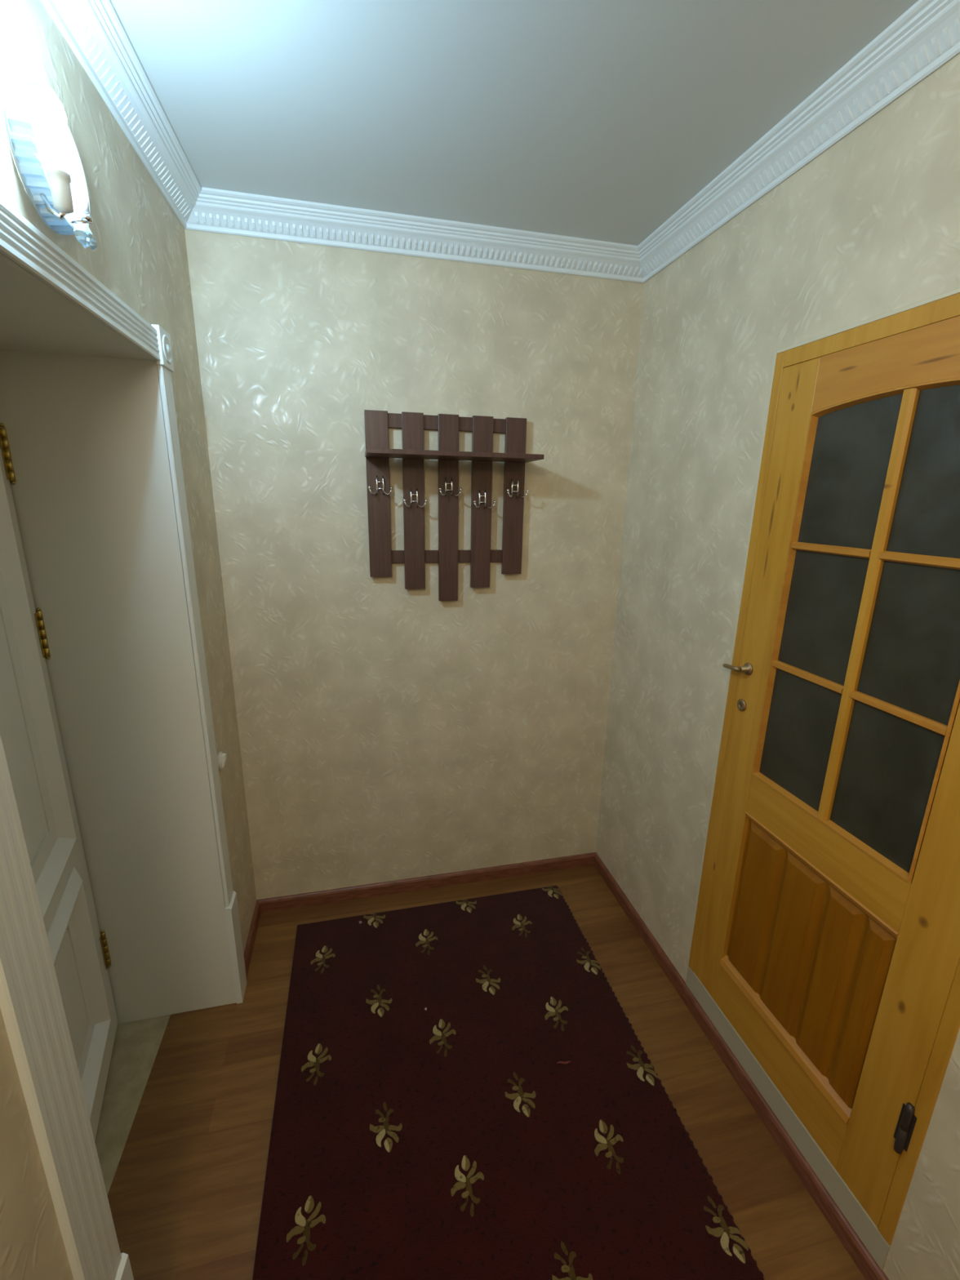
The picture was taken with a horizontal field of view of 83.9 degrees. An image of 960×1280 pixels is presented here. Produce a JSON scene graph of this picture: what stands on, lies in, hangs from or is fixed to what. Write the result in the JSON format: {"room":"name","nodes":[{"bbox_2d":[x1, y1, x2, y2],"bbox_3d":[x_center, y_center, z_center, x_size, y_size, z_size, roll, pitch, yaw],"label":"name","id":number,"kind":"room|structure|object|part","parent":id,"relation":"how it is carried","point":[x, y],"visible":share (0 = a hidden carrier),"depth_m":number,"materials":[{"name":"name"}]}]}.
{"room":"entrance hallway","nodes":[
{"label":"entrance hallway","id":0,"kind":"room"},
{"bbox_2d":[0,0,256,1279],"bbox_3d":[-0.744,0.507,-0.134,0.600,2.706,4.400,-2,15,-13],"label":"wall","id":1,"kind":"structure","parent":0,"point":[140,256],"depth_m":1.16,"materials":[{"name":"beige paint"}]},
{"bbox_2d":[3,79,97,250],"bbox_3d":[-0.687,-0.773,0.889,0.074,0.216,0.190,-2,15,-13],"label":"wall sconce","id":2,"kind":"object","parent":1,"relation":"attached to","point":[44,150],"visible":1,"depth_m":0.82,"materials":[{"name":"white glass"}]},
{"bbox_3d":[-0.655,-0.805,0.811,0.044,0.076,0.044,-2,15,-13],"label":"bulb","id":3,"kind":"part","parent":2,"relation":"part of","materials":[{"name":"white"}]},
{"bbox_3d":[-0.717,-0.784,0.879,0.010,0.176,0.176,-2,15,-13],"label":"plate","id":4,"kind":"part","parent":2,"relation":"part of","materials":[{"name":"blue"}]},
{"bbox_3d":[-0.683,-0.698,0.846,0.060,0.061,0.015,7,16,20],"label":"arm","id":5,"kind":"part","parent":2,"relation":"part of","materials":[{"name":"silver metal"}]},
{"bbox_3d":[-0.666,-0.755,0.894,0.013,0.072,0.013,-2,15,-13],"label":"glass rod","id":6,"kind":"part","parent":2,"relation":"part of","materials":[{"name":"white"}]},
{"bbox_2d":[0,252,155,360],"bbox_3d":[-1.025,-0.600,0.890,0.602,0.012,0.890,-2,15,-13],"label":"lining","id":7,"kind":"object","parent":1,"relation":"attached to","point":[35,317],"visible":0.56,"depth_m":1.10,"materials":[{"name":"white paint"}]},
{"bbox_2d":[0,350,236,1023],"bbox_3d":[-1.144,0.295,1.583,0.602,2.101,0.012,-2,15,-13],"label":"lining","id":8,"kind":"object","parent":1,"relation":"attached to","point":[92,491],"visible":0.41,"depth_m":1.54,"materials":[{"name":"white paint"}]},
{"bbox_2d":[0,422,117,1140],"bbox_3d":[-1.044,0.407,1.180,0.074,2.057,0.868,-6,16,-24],"label":"door","id":9,"kind":"structure","parent":8,"relation":"attached to","point":[30,734],"depth_m":1.40,"materials":[{"name":"white paint"}]},
{"bbox_3d":[-1.026,0.086,1.094,0.041,1.170,0.640,-6,16,-25],"label":"panel","id":10,"kind":"part","parent":9,"relation":"part of","materials":[{"name":"white paint"}]},
{"bbox_3d":[-1.041,1.008,1.339,0.042,0.572,0.640,-6,16,-25],"label":"panel","id":11,"kind":"part","parent":9,"relation":"part of","materials":[{"name":"white paint"}]},
{"bbox_2d":[40,0,201,228],"bbox_3d":[-0.392,-0.773,-0.395,0.077,0.086,4.400,-2,15,-13],"label":"crown molding","id":12,"kind":"structure","parent":1,"relation":"attached to","point":[93,29],"depth_m":1.16,"materials":[{"name":"white"}]},
{"bbox_2d":[0,197,247,1279],"bbox_3d":[-0.736,0.365,1.207,0.024,2.172,1.084,-2,15,-13],"label":"door frame","id":13,"kind":"structure","parent":1,"relation":"attached to","point":[32,1007],"depth_m":0.83,"materials":[{"name":"white paint"}]},
{"bbox_2d":[217,751,226,770],"bbox_3d":[-0.872,0.410,1.812,0.025,0.064,0.064,-2,15,-13],"label":"light switch","id":14,"kind":"object","parent":1,"relation":"attached to","point":[221,757],"visible":0.94,"depth_m":1.80,"materials":[{"name":"beige plastic"}]},
{"bbox_2d":[217,751,223,770],"bbox_3d":[-0.878,0.410,1.810,0.012,0.064,0.064,-2,15,-13],"label":"switch plate","id":15,"kind":"object","parent":14,"relation":"attached to","point":[220,755],"depth_m":1.79,"materials":[{"name":"beige plastic"}]},
{"bbox_2d":[243,900,260,977],"bbox_3d":[-0.921,1.203,2.153,0.015,0.060,0.372,-2,15,-13],"label":"baseboard","id":16,"kind":"structure","parent":1,"relation":"attached to","point":[247,954],"depth_m":2.15,"materials":[{"name":"laminate"}]},
{"bbox_2d":[184,228,644,899],"bbox_3d":[-0.421,-0.103,2.182,2.311,2.706,0.120,-2,15,-13],"label":"wall","id":17,"kind":"structure","parent":0,"point":[388,731],"depth_m":2.11,"materials":[{"name":"beige paint"}]},
{"bbox_2d":[185,186,643,283],"bbox_3d":[-0.143,-1.353,1.806,1.591,0.086,0.077,-2,15,-13],"label":"crown molding","id":18,"kind":"structure","parent":17,"relation":"attached to","point":[215,211],"depth_m":1.78,"materials":[{"name":"white"}]},
{"bbox_2d":[256,852,595,913],"bbox_3d":[-0.194,1.125,2.496,1.591,0.060,0.015,-2,15,-13],"label":"baseboard","id":19,"kind":"structure","parent":17,"relation":"attached to","point":[367,891],"depth_m":2.47,"materials":[{"name":"laminate"}]},
{"bbox_2d":[364,409,543,600],"bbox_3d":[-0.103,-0.471,1.968,0.611,0.694,0.237,-2,15,-13],"label":"coat rack","id":20,"kind":"object","parent":17,"relation":"attached to","point":[414,556],"visible":1,"depth_m":2.03,"materials":[{"name":"brown wood"}]},
{"bbox_3d":[-0.130,-0.332,2.116,0.588,0.048,0.017,-2,15,-13],"label":"rail","id":21,"kind":"part","parent":20,"relation":"part of","materials":[{"name":"brown wood"}]},
{"bbox_3d":[-0.122,-0.806,1.990,0.588,0.049,0.017,-2,15,-13],"label":"rail","id":22,"kind":"part","parent":20,"relation":"part of","materials":[{"name":"brown wood"}]},
{"bbox_2d":[364,448,543,462],"bbox_3d":[-0.095,-0.655,1.901,0.611,0.016,0.202,-2,15,-13],"label":"shelf","id":23,"kind":"object","parent":20,"relation":"attached to","point":[371,455],"depth_m":1.85,"materials":[{"name":"brown wood"}]},
{"bbox_2d":[94,864,865,1279],"bbox_3d":[0.008,1.752,0.382,2.191,0.060,4.400,-2,15,-13],"label":"floor","id":24,"kind":"structure","parent":0,"point":[185,1193],"depth_m":1.58,"materials":[{"name":"laminate"}]},
{"bbox_2d":[252,885,764,1279],"bbox_3d":[0.145,1.569,0.937,1.167,0.014,3.074,-2,15,-13],"label":"rug","id":25,"kind":"object","parent":24,"relation":"on","point":[450,1140],"visible":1,"depth_m":1.55,"materials":[{"name":"red fabric"}]},
{"bbox_2d":[556,1060,570,1064],"bbox_3d":[0.270,1.355,1.713,0.047,0.007,0.010,0,15,-5],"label":"tuft","id":26,"kind":"object","parent":25,"relation":"on","point":[568,1061],"visible":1,"depth_m":1.71,"materials":[{"name":"red fabric"}]},
{"bbox_2d":[111,0,918,245],"bbox_3d":[0.111,-0.878,-0.292,2.311,0.080,4.620,-2,15,-13],"label":"ceiling","id":27,"kind":"structure","parent":0,"point":[600,120],"depth_m":1.21,"materials":[{"name":"white paint"}]},
{"bbox_2d":[595,53,959,1279],"bbox_3d":[1.156,0.425,0.300,0.120,2.706,4.400,-2,15,-13],"label":"wall","id":28,"kind":"structure","parent":0,"point":[868,228],"depth_m":1.66,"materials":[{"name":"beige paint"}]},
{"bbox_2d":[593,852,888,1279],"bbox_3d":[1.069,1.648,0.609,0.015,0.060,4.400,-2,15,-13],"label":"baseboard","id":29,"kind":"structure","parent":28,"relation":"attached to","point":[855,1248],"depth_m":1.59,"materials":[{"name":"laminate"}]},
{"bbox_2d":[685,965,889,1270],"bbox_3d":[0.842,1.313,1.581,0.009,0.081,0.768,-2,15,-13],"label":"trim","id":30,"kind":"structure","parent":28,"relation":"attached to","point":[875,1243],"depth_m":1.46,"materials":[{"name":"beige paint"}]},
{"bbox_2d":[637,0,959,283],"bbox_3d":[1.083,-0.837,-0.058,0.077,0.086,4.400,-2,15,-13],"label":"crown molding","id":31,"kind":"structure","parent":28,"relation":"attached to","point":[926,37],"depth_m":1.21,"materials":[{"name":"white"}]},
{"bbox_2d":[686,287,959,964],"bbox_3d":[0.861,0.300,1.316,0.013,2.011,0.777,-2,15,-13],"label":"door frame","id":32,"kind":"structure","parent":28,"relation":"attached to","point":[957,291],"depth_m":1.49,"materials":[{"name":"beige wood"}]},
{"bbox_2d":[688,293,959,1245],"bbox_3d":[0.870,0.305,1.315,0.116,2.002,0.768,-2,15,-13],"label":"door","id":33,"kind":"structure","parent":28,"relation":"in","point":[826,932],"depth_m":1.26,"materials":[{"name":"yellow wood"}]},
{"bbox_3d":[0.762,0.080,1.583,0.045,0.036,0.080,-2,15,-13],"label":"handle","id":34,"kind":"part","parent":33,"relation":"part of","materials":[{"name":"silver metal"}]},
{"bbox_3d":[0.783,0.195,1.601,0.008,0.036,0.036,-2,15,-13],"label":"keyhole plate","id":35,"kind":"part","parent":33,"relation":"part of","materials":[{"name":"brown metal"}]},
{"bbox_3d":[0.861,1.190,1.549,0.040,0.167,0.475,-2,15,-13],"label":"rail","id":36,"kind":"part","parent":33,"relation":"part of","materials":[{"name":"yellow wood"}]},
{"bbox_3d":[0.845,0.259,1.417,0.004,0.342,0.242,-2,15,-13],"label":"glass pane","id":37,"kind":"part","parent":33,"relation":"part of","materials":[{"name":"grey glass"}]},
{"bbox_3d":[0.864,0.843,1.456,0.023,0.550,0.475,-2,15,-13],"label":"panel","id":38,"kind":"part","parent":33,"relation":"part of","materials":[{"name":"brown wood"}]},
{"bbox_3d":[0.851,-0.063,1.331,0.004,0.321,0.242,-2,15,-13],"label":"glass pane","id":39,"kind":"part","parent":33,"relation":"part of","materials":[{"name":"grey glass"}]},
{"bbox_3d":[0.873,0.515,1.370,0.040,0.128,0.475,-2,15,-13],"label":"rail","id":40,"kind":"part","parent":33,"relation":"part of","materials":[{"name":"brown wood"}]},
{"bbox_3d":[0.857,-0.383,1.246,0.004,0.341,0.242,-2,15,-13],"label":"glass pane","id":41,"kind":"part","parent":33,"relation":"part of","materials":[{"name":"grey glass"}]},
{"bbox_3d":[0.892,-0.561,1.084,0.040,0.125,0.475,-2,15,-13],"label":"rail","id":42,"kind":"part","parent":33,"relation":"part of","materials":[{"name":"brown wood"}]},
{"bbox_3d":[0.899,0.319,1.194,0.004,0.342,0.231,-2,15,-13],"label":"glass pane","id":43,"kind":"part","parent":33,"relation":"part of","materials":[{"name":"grey glass"}]},
{"bbox_3d":[0.904,-0.003,1.109,0.004,0.321,0.231,-2,15,-13],"label":"glass pane","id":44,"kind":"part","parent":33,"relation":"part of","materials":[{"name":"grey glass"}]},
{"bbox_3d":[0.910,-0.323,1.024,0.004,0.341,0.231,-2,15,-13],"label":"glass pane","id":45,"kind":"part","parent":33,"relation":"part of","materials":[{"name":"grey glass"}]}
]}

